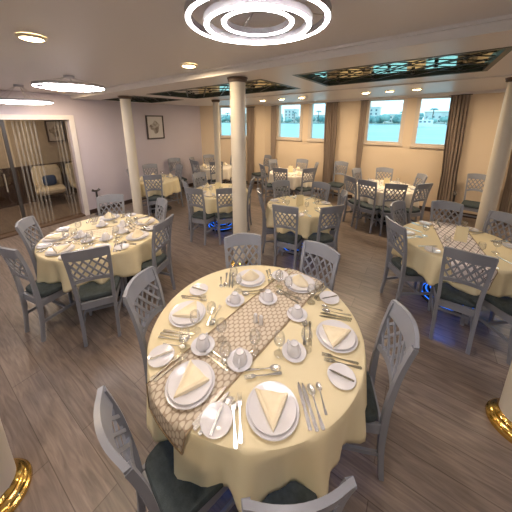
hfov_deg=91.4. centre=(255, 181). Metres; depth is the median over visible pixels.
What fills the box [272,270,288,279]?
bread plate
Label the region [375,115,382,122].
tree
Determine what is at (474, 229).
bread plate
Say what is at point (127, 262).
tablecloth
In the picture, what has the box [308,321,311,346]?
fork
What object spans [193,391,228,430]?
knife
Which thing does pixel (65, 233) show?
dinner plate
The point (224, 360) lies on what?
spoon
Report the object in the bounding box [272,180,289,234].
dining chair
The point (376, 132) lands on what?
river
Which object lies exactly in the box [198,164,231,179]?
tablecloth
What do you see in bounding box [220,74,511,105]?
trim
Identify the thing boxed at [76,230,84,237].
coffee cup
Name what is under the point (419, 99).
window
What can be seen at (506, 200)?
curtain
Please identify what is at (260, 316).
shaker
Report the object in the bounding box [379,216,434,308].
dining chair
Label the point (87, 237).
coffee cup
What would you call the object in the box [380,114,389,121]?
tree
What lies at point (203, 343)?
coffee cup
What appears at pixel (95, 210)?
baseboard
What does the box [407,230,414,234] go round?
bread plate
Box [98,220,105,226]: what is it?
coffee cup
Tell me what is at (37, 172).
armchair
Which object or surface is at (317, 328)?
plate
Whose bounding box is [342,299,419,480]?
dining chair
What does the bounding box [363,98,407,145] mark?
window
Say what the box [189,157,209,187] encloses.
dining chair
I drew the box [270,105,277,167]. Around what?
curtain
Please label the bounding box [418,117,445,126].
boat
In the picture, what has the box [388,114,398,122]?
house
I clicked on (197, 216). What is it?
dining chair
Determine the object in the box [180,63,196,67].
recessed light
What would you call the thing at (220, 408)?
butter knife
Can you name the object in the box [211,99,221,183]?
column
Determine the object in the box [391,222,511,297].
tablecloth
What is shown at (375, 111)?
house
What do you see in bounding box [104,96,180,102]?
ceiling panel
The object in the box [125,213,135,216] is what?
bread plate
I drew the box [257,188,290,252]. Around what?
dining chair
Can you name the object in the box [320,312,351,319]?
knife
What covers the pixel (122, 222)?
coffee cup
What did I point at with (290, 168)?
menu card
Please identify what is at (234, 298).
coffee cup
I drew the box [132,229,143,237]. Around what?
napkin
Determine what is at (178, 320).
dinner plate
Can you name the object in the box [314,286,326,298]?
fork
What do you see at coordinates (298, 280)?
napkin
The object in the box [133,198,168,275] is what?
dining chair
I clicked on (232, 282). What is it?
knife
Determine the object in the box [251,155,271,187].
dining chair
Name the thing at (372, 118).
tree
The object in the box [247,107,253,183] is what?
curtain
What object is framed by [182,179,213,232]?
dining chair
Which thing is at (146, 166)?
dining chair
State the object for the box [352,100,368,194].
curtain
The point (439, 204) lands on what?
dining chair
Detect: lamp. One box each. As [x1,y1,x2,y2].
[0,84,52,104]
[31,75,104,91]
[184,0,331,44]
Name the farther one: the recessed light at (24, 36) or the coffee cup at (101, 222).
the coffee cup at (101, 222)
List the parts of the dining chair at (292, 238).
leg, backrest, cross rail, seat, seat frame, leg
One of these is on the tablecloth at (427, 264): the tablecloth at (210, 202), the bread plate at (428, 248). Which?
the bread plate at (428, 248)
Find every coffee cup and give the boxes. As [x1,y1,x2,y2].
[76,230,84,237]
[83,234,91,241]
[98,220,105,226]
[102,232,109,239]
[118,226,127,232]
[119,220,125,225]
[196,332,209,351]
[227,291,239,303]
[233,347,246,368]
[260,289,272,301]
[287,339,300,357]
[288,304,302,318]
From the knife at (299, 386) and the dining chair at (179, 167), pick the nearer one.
the knife at (299, 386)
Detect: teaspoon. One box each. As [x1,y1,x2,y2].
[163,343,185,347]
[316,382,326,414]
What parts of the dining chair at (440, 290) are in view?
leg, leg, seat frame, seat, cross rail, backrest, leg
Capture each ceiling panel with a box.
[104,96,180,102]
[148,79,299,98]
[292,46,511,85]
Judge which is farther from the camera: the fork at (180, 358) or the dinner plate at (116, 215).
the dinner plate at (116, 215)
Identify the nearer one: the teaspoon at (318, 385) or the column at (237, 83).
the teaspoon at (318, 385)
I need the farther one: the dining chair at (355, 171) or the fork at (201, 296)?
the dining chair at (355, 171)
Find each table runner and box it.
[51,222,147,246]
[146,268,323,454]
[430,221,497,290]
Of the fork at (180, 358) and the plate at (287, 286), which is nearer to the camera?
the fork at (180, 358)
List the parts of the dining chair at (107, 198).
leg, backrest, leg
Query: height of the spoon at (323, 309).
0.009 m
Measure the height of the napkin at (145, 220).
0.028 m
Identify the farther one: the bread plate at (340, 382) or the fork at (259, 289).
the fork at (259, 289)
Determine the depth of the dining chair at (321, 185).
4.42 m
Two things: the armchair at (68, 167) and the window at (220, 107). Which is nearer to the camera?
the armchair at (68, 167)
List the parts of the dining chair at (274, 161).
backrest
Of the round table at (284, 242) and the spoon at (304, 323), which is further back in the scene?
the round table at (284, 242)
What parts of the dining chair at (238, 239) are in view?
leg, backrest, leg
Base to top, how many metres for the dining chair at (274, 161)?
1.030 m
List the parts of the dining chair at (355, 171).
backrest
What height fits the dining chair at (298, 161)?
1.030 m
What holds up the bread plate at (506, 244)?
on the tablecloth at (427, 264)
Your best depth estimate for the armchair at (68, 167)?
6.75 m
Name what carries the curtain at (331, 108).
hanging from the wall at (406, 162)
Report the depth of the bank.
215.77 m
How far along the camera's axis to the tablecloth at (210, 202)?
4.44 m
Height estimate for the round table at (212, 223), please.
0.750 m
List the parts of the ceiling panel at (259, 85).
mirror pane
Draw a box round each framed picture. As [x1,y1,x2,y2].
[44,120,65,141]
[145,115,164,138]
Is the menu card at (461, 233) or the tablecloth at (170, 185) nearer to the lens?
the menu card at (461, 233)
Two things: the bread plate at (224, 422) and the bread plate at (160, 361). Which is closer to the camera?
the bread plate at (224, 422)
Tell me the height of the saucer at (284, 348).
0.014 m
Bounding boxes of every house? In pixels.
[284,109,298,121]
[370,107,381,122]
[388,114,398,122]
[424,111,448,122]
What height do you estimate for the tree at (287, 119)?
5.679 m
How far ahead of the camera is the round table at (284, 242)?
4.04 m
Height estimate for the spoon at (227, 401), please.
0.009 m
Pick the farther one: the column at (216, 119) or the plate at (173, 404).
the column at (216, 119)
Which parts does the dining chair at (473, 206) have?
leg, seat, seat frame, cross rail, backrest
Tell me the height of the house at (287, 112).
13.500 m
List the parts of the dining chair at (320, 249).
leg, cross rail, backrest, leg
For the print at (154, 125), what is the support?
attached to the framed picture at (154, 124)
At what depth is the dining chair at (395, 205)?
3.39 m
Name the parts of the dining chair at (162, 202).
leg, backrest, leg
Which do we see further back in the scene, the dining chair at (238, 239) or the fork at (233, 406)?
the dining chair at (238, 239)
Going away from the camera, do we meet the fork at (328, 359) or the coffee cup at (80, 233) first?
the fork at (328, 359)
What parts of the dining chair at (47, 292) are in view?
backrest, leg, cross rail, leg, seat, seat frame, leg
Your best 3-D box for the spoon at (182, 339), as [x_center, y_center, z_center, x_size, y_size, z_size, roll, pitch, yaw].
[-0.520,0.986,1.568,0.201,0.009,0.040,3,14,10]
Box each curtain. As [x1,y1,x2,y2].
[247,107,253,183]
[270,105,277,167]
[322,102,337,195]
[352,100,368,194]
[435,94,472,214]
[496,151,511,223]
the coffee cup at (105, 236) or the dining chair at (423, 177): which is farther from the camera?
the dining chair at (423, 177)
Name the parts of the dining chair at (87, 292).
leg, backrest, cross rail, seat, seat frame, leg, leg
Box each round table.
[93,276,133,299]
[151,204,171,212]
[208,219,231,231]
[284,242,306,254]
[368,213,385,224]
[421,283,473,313]
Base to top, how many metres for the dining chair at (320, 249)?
1.030 m
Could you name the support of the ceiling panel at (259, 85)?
attached to the ceiling at (282, 75)
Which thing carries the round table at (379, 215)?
on the floor
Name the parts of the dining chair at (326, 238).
seat frame, leg, seat, cross rail, backrest, leg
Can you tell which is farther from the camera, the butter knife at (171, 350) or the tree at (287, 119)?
the tree at (287, 119)
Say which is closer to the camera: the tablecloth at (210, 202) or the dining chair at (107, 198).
the dining chair at (107, 198)
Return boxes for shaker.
[253,313,257,323]
[259,315,262,324]
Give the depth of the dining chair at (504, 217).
3.00 m
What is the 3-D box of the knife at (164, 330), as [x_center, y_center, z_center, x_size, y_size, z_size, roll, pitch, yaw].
[-0.502,0.979,1.621,0.213,0.004,0.019,2,14,8]
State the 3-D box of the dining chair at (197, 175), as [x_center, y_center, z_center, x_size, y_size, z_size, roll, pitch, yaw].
[-1.014,0.351,5.200,0.565,1.030,0.389,11,17,37]
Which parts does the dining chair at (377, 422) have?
seat, seat frame, leg, cross rail, leg, backrest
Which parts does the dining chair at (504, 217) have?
leg, backrest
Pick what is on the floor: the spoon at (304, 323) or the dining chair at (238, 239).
the dining chair at (238, 239)
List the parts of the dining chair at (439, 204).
leg, backrest, leg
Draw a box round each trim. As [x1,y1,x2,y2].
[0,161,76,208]
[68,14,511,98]
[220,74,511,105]
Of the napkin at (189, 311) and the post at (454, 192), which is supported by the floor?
the post at (454, 192)
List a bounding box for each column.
[0,419,32,511]
[118,96,144,214]
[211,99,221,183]
[227,76,250,267]
[475,77,511,233]
[485,361,511,442]
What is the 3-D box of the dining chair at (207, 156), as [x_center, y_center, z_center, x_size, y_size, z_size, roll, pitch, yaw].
[-1.408,-0.306,7.858,0.389,1.030,0.565,-7,15,-25]
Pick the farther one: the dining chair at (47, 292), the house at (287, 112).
the house at (287, 112)
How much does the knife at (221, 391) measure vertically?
0.004 m
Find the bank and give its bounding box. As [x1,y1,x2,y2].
[222,121,446,124]
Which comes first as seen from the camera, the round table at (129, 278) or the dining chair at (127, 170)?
the round table at (129, 278)
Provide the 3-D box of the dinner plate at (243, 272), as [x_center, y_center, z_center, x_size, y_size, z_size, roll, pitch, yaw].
[-0.047,0.831,2.164,0.226,0.016,0.226,-1,14,-6]
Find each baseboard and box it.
[89,183,192,213]
[314,189,503,223]
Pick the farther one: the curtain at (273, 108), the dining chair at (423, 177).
the curtain at (273, 108)
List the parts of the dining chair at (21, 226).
backrest, leg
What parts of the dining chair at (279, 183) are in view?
leg, backrest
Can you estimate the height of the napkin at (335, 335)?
0.028 m
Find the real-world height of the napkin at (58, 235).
0.028 m
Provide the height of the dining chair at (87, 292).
1.030 m
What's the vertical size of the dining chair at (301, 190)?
1.030 m
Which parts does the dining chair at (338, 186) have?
leg, seat, backrest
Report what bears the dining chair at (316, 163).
on the floor
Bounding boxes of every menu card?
[215,182,220,190]
[288,166,292,171]
[296,195,303,205]
[383,178,389,185]
[453,226,468,242]
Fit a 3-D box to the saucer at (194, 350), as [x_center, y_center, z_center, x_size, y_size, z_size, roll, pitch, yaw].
[-0.322,0.996,1.518,0.144,0.014,0.144,9,17,33]
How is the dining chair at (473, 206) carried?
on the floor
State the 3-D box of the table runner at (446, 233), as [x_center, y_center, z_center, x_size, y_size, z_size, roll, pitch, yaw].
[2.295,0.775,2.866,0.362,0.210,1.196,7,15,25]
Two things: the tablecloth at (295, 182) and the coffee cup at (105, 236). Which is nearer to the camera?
the coffee cup at (105, 236)
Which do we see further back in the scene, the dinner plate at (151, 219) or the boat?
the boat
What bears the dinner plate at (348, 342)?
on the plate at (317, 328)
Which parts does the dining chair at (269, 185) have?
leg, leg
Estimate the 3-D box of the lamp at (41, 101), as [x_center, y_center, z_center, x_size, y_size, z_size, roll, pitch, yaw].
[-3.609,-1.336,3.830,0.760,0.272,0.760,9,17,33]
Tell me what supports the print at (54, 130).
attached to the framed picture at (55, 132)
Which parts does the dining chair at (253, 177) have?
leg, leg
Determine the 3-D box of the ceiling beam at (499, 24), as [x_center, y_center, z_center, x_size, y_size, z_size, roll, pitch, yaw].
[0.496,-1.128,2.275,10.350,0.273,0.055,9,17,33]
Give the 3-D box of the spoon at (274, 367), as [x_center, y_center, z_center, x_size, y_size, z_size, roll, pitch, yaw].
[0.036,1.032,1.378,0.201,0.009,0.040,-1,14,-3]
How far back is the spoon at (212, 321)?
1.71 m
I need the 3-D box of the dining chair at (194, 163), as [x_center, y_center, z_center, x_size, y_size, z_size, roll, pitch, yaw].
[-1.528,-0.120,7.107,0.389,1.030,0.565,13,19,42]
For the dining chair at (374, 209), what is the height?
1.030 m
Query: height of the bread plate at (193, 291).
0.012 m
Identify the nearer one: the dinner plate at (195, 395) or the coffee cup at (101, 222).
the dinner plate at (195, 395)
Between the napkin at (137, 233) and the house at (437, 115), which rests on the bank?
the house at (437, 115)
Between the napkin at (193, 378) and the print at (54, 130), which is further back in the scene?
the print at (54, 130)
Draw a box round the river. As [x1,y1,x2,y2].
[222,123,446,143]
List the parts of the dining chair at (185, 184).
leg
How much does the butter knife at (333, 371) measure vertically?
0.002 m
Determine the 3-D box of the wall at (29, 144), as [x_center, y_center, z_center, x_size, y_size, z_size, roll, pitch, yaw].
[-6.069,-0.716,6.028,0.100,2.700,5.200,9,17,33]
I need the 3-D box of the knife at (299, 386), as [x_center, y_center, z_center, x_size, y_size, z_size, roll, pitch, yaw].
[0.231,1.080,1.212,0.019,0.004,0.213,-1,14,-5]
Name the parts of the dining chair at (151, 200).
leg, backrest, seat, leg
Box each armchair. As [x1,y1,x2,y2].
[31,164,68,208]
[65,163,76,197]
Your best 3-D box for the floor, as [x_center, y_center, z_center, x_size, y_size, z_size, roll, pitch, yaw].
[-0.978,1.503,2.883,12.750,0.100,11.350,9,17,33]
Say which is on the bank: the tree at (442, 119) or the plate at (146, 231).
the tree at (442, 119)
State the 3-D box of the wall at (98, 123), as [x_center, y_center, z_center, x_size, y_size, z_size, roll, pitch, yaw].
[-4.706,-0.351,4.239,0.200,2.850,10.100,9,17,33]
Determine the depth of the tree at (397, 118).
193.25 m
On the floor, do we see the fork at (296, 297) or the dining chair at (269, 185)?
the dining chair at (269, 185)
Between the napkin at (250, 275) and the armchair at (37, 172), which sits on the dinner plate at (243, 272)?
the napkin at (250, 275)
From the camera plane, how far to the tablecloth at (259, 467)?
1.25 m
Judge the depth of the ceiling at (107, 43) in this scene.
1.74 m
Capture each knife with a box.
[149,350,172,359]
[160,332,191,337]
[163,329,193,334]
[192,386,225,425]
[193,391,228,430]
[209,403,222,435]
[228,272,230,287]
[231,273,233,287]
[298,382,311,430]
[302,383,318,431]
[319,315,350,321]
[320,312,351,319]
[329,369,353,381]
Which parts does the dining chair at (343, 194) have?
backrest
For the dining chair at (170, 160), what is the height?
1.030 m
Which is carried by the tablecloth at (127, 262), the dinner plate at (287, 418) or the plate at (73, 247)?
the plate at (73, 247)
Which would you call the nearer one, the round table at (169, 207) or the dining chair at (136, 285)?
the dining chair at (136, 285)
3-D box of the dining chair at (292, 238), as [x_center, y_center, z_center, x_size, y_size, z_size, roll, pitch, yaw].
[0.470,0.753,3.571,0.389,1.030,0.565,6,15,23]
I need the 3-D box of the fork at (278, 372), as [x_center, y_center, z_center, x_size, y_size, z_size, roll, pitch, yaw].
[0.039,1.041,1.344,0.203,0.009,0.023,-2,14,-8]
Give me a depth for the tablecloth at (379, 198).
4.82 m
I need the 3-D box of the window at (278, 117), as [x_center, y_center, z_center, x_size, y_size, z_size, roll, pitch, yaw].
[1.010,-1.781,7.475,0.880,1.095,0.170,9,17,33]
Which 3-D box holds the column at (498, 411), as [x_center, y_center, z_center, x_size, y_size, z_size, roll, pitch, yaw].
[1.829,0.399,1.437,0.321,2.736,0.321,-2,14,-7]
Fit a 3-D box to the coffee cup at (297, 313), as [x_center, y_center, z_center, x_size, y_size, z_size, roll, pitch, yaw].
[0.283,0.905,1.749,0.095,0.068,0.084,-6,15,-22]
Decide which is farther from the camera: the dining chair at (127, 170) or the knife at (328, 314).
the dining chair at (127, 170)
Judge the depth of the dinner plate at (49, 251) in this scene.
2.61 m
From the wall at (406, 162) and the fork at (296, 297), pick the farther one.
the wall at (406, 162)
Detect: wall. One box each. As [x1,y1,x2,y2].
[0,90,202,213]
[0,120,71,168]
[200,105,264,180]
[265,92,511,214]
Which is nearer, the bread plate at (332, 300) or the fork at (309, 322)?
the fork at (309, 322)
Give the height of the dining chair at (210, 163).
1.030 m
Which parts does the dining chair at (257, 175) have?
seat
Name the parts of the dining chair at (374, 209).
leg, backrest, seat frame, seat, leg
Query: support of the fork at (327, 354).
on the tablecloth at (259, 467)
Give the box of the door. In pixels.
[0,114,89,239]
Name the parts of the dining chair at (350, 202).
leg, backrest, leg, seat frame, seat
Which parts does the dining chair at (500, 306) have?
leg, leg, seat frame, seat, leg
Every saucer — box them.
[191,335,214,355]
[225,294,243,306]
[227,349,252,371]
[259,292,276,304]
[282,341,305,362]
[287,307,306,321]
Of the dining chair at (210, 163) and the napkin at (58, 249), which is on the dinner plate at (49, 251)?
the napkin at (58, 249)
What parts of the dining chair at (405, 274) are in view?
leg, backrest, cross rail, leg, seat, seat frame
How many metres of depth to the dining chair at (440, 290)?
2.26 m
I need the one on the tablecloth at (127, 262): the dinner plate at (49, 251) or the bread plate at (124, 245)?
the bread plate at (124, 245)
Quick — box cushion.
[42,175,56,185]
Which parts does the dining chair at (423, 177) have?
backrest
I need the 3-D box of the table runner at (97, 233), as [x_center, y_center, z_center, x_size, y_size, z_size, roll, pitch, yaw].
[-1.868,0.621,3.066,1.006,0.006,0.300,-7,16,-27]
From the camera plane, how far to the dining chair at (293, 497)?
0.76 m
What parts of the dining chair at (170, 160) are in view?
backrest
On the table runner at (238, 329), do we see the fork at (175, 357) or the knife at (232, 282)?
the fork at (175, 357)
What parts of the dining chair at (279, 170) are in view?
backrest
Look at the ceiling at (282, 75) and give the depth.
3.47 m
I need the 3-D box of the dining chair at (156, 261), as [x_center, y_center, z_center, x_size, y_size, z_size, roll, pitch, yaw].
[-1.254,0.899,2.979,0.565,1.030,0.389,3,14,14]
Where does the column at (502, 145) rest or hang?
on the floor
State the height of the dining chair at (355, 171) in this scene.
1.030 m
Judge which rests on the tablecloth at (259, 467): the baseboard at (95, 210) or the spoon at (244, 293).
the spoon at (244, 293)
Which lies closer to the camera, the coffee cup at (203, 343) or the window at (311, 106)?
the coffee cup at (203, 343)
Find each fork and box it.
[149,352,182,380]
[154,354,186,381]
[181,295,205,297]
[182,297,206,300]
[199,351,226,369]
[206,303,215,325]
[230,396,237,449]
[237,392,242,443]
[242,289,265,292]
[244,371,281,378]
[279,289,301,300]
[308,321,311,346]
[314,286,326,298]
[322,352,358,364]
[324,357,361,369]
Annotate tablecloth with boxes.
[34,214,165,292]
[140,175,180,196]
[147,265,366,511]
[192,184,249,213]
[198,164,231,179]
[265,196,335,238]
[268,168,312,189]
[352,180,418,207]
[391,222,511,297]
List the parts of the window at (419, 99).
sill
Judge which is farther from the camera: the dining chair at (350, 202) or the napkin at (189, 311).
the dining chair at (350, 202)
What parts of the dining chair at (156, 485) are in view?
backrest, leg, cross rail, leg, seat frame, seat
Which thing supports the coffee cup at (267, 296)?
on the saucer at (274, 295)
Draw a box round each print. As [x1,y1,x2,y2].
[49,125,59,136]
[150,121,159,133]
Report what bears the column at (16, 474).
on the floor
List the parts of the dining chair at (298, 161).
backrest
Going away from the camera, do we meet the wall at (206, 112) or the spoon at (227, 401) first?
the spoon at (227, 401)
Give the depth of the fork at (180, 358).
1.38 m
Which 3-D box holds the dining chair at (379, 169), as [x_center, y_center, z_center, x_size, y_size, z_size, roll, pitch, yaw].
[2.877,0.234,5.672,0.389,1.030,0.565,6,15,21]
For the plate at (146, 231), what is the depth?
2.87 m
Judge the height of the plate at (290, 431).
0.015 m
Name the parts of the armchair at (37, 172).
backrest, seat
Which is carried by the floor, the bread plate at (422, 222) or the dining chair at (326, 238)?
the dining chair at (326, 238)
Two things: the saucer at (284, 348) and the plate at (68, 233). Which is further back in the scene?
the plate at (68, 233)
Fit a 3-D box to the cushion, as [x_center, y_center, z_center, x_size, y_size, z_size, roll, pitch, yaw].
[-5.266,-0.031,6.381,0.270,0.262,0.136,-13,19,-43]
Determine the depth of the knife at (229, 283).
2.14 m
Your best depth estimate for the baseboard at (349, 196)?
5.88 m
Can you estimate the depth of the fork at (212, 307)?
1.76 m
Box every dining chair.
[0,245,75,341]
[15,216,44,306]
[61,245,124,346]
[93,385,234,511]
[96,194,124,216]
[123,214,175,304]
[123,266,165,387]
[126,169,155,206]
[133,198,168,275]
[142,164,157,206]
[143,174,166,215]
[166,164,183,206]
[168,158,187,195]
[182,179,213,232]
[184,187,217,244]
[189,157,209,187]
[190,160,209,185]
[192,172,210,224]
[203,154,214,183]
[209,161,222,183]
[214,188,232,244]
[223,158,231,183]
[224,233,260,268]
[226,176,254,230]
[241,476,356,511]
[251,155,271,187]
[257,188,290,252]
[259,163,281,203]
[268,159,277,195]
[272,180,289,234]
[272,204,303,269]
[273,168,292,196]
[291,168,316,195]
[295,159,307,193]
[296,162,318,195]
[299,204,344,273]
[299,240,340,291]
[311,181,330,200]
[324,189,347,251]
[325,161,347,202]
[342,174,371,226]
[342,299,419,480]
[350,168,369,216]
[355,179,383,233]
[375,167,392,180]
[375,183,407,235]
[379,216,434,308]
[388,201,423,291]
[389,183,432,223]
[413,173,426,220]
[427,246,498,354]
[430,200,463,224]
[460,294,511,364]
[461,173,485,217]
[482,210,511,243]
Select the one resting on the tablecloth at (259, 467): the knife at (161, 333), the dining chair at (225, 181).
the knife at (161, 333)
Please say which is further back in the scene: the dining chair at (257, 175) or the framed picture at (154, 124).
the dining chair at (257, 175)
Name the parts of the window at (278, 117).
sill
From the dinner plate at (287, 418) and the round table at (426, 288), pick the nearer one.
the dinner plate at (287, 418)
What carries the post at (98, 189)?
on the floor
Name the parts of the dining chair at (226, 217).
leg, seat frame, seat, backrest, cross rail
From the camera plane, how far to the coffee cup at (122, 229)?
3.03 m
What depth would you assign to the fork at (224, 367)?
1.42 m
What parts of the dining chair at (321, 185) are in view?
backrest, leg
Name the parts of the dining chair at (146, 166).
backrest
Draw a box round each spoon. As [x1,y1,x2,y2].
[158,335,187,342]
[198,396,232,435]
[209,305,220,325]
[211,350,227,364]
[242,292,259,294]
[245,364,280,371]
[276,290,298,302]
[302,320,306,344]
[307,383,324,429]
[322,308,350,315]
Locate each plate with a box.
[36,242,52,248]
[42,233,68,242]
[43,232,67,240]
[45,244,74,255]
[46,244,72,253]
[55,226,69,231]
[100,214,118,219]
[114,243,128,249]
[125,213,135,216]
[126,231,148,240]
[127,231,147,238]
[136,217,153,223]
[147,344,174,366]
[164,360,214,409]
[167,361,211,404]
[169,301,205,327]
[171,301,203,324]
[189,283,207,294]
[200,402,232,438]
[236,271,264,286]
[237,269,263,284]
[246,381,299,440]
[249,382,296,435]
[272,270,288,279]
[285,274,314,292]
[286,274,313,290]
[316,320,357,352]
[318,320,355,349]
[320,291,339,303]
[327,363,355,389]
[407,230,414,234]
[419,221,431,224]
[424,246,440,252]
[468,227,478,231]
[502,243,511,248]
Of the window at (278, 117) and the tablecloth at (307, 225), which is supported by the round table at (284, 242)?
the tablecloth at (307, 225)
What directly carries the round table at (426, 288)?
on the floor
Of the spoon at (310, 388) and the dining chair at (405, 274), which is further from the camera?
the dining chair at (405, 274)
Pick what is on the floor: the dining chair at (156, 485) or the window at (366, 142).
the dining chair at (156, 485)
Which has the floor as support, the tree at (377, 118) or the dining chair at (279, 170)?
the dining chair at (279, 170)
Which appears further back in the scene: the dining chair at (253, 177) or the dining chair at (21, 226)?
the dining chair at (253, 177)
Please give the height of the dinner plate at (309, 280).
0.016 m
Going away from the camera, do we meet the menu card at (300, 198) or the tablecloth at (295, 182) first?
the menu card at (300, 198)
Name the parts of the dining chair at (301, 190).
seat frame, leg, seat, backrest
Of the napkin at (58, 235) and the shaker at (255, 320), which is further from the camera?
the napkin at (58, 235)
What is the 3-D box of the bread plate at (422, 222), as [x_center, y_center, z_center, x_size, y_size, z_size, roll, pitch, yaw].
[2.249,0.553,3.317,0.148,0.012,0.148,-9,17,-33]
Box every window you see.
[219,106,248,138]
[276,104,302,140]
[307,103,324,141]
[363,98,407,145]
[410,96,450,148]
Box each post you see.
[92,188,103,214]
[445,191,456,218]
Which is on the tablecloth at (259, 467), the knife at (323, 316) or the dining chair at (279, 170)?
the knife at (323, 316)
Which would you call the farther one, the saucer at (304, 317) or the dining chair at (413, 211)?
the dining chair at (413, 211)
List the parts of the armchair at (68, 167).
backrest, seat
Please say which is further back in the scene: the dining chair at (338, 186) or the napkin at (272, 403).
the dining chair at (338, 186)
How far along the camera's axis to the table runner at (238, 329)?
1.52 m
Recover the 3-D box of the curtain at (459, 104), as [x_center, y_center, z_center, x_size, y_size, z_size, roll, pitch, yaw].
[4.191,-0.524,5.378,0.430,2.580,0.102,9,17,33]
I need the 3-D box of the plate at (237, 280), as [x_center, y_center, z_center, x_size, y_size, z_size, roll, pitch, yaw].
[-0.047,0.840,2.166,0.254,0.015,0.254,-1,14,-6]
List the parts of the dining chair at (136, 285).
leg, backrest, cross rail, leg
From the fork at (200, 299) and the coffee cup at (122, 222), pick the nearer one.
the fork at (200, 299)
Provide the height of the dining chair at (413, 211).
1.030 m
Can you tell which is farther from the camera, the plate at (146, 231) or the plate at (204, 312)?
the plate at (146, 231)
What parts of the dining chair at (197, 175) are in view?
backrest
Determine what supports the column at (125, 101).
on the floor
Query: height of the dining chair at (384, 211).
1.030 m
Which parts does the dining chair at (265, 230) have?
leg, leg, seat frame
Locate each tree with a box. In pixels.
[284,117,291,122]
[369,115,374,122]
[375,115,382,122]
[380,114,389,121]
[392,114,401,122]
[439,116,447,123]
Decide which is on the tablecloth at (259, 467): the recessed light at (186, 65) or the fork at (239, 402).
the fork at (239, 402)
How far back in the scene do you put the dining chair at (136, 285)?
1.75 m
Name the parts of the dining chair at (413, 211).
seat, seat frame, leg, backrest, leg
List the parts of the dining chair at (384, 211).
leg, seat frame, seat, backrest, leg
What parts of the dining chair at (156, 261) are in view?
leg, seat, leg, seat frame, cross rail, backrest, leg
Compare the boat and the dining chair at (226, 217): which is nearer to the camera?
the dining chair at (226, 217)
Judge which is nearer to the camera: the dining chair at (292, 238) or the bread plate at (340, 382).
the bread plate at (340, 382)
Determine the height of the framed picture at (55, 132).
0.560 m
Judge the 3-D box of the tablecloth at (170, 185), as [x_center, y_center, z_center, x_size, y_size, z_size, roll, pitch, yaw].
[-2.321,0.091,5.894,1.060,0.317,1.037,9,17,33]
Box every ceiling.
[0,0,511,93]
[75,31,511,105]
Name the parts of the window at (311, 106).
sill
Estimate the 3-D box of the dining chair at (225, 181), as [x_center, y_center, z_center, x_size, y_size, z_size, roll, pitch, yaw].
[-0.838,-0.278,7.747,0.565,1.030,0.389,-12,18,-40]
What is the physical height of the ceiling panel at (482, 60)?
0.097 m
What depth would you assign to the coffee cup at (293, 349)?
1.45 m
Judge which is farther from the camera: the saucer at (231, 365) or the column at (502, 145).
the column at (502, 145)
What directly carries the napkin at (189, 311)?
on the dinner plate at (178, 320)
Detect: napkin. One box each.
[44,232,63,238]
[52,244,69,252]
[104,212,114,218]
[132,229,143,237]
[137,217,150,222]
[172,300,196,317]
[174,360,208,397]
[242,270,258,280]
[255,388,287,431]
[292,274,307,286]
[322,324,350,348]
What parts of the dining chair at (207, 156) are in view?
backrest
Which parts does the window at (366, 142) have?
sill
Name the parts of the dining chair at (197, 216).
leg, backrest, cross rail, seat frame, seat, leg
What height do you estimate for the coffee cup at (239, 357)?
0.068 m
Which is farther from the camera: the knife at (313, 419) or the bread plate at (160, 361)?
the bread plate at (160, 361)
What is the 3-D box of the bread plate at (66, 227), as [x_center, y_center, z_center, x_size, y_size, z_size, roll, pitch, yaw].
[-2.423,0.601,3.139,0.148,0.012,0.148,-5,15,-20]
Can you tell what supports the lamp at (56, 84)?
attached to the ceiling at (107, 43)
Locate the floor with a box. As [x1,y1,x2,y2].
[0,183,511,511]
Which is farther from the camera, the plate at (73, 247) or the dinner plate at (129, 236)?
the dinner plate at (129, 236)
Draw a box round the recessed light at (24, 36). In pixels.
[15,32,46,41]
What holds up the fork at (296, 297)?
on the table runner at (238, 329)
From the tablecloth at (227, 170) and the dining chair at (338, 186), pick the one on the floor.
the dining chair at (338, 186)
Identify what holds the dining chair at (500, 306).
on the floor
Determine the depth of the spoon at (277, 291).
1.95 m
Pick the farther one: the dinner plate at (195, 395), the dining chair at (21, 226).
the dining chair at (21, 226)
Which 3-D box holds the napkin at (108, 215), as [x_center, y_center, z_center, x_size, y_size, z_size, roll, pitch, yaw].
[-2.049,0.460,3.489,0.156,0.088,0.102,1,14,2]
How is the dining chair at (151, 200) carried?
on the floor
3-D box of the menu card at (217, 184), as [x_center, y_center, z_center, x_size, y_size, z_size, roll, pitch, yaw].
[-0.735,0.101,4.834,0.110,0.170,0.060,-5,15,-19]
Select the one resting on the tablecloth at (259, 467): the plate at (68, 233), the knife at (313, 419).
the knife at (313, 419)
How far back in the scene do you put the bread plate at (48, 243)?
2.73 m
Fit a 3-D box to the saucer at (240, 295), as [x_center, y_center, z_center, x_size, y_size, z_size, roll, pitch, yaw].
[-0.159,0.903,1.895,0.144,0.014,0.144,9,17,33]
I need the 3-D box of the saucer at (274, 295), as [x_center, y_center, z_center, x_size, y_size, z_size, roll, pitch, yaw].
[0.092,0.898,1.916,0.144,0.014,0.144,9,17,33]
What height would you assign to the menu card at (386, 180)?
0.170 m
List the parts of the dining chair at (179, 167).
leg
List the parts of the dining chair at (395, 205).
leg, backrest, leg, leg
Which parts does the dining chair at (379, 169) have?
backrest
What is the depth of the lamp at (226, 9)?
1.30 m
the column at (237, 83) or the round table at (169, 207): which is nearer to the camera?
the column at (237, 83)
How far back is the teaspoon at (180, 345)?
1.52 m

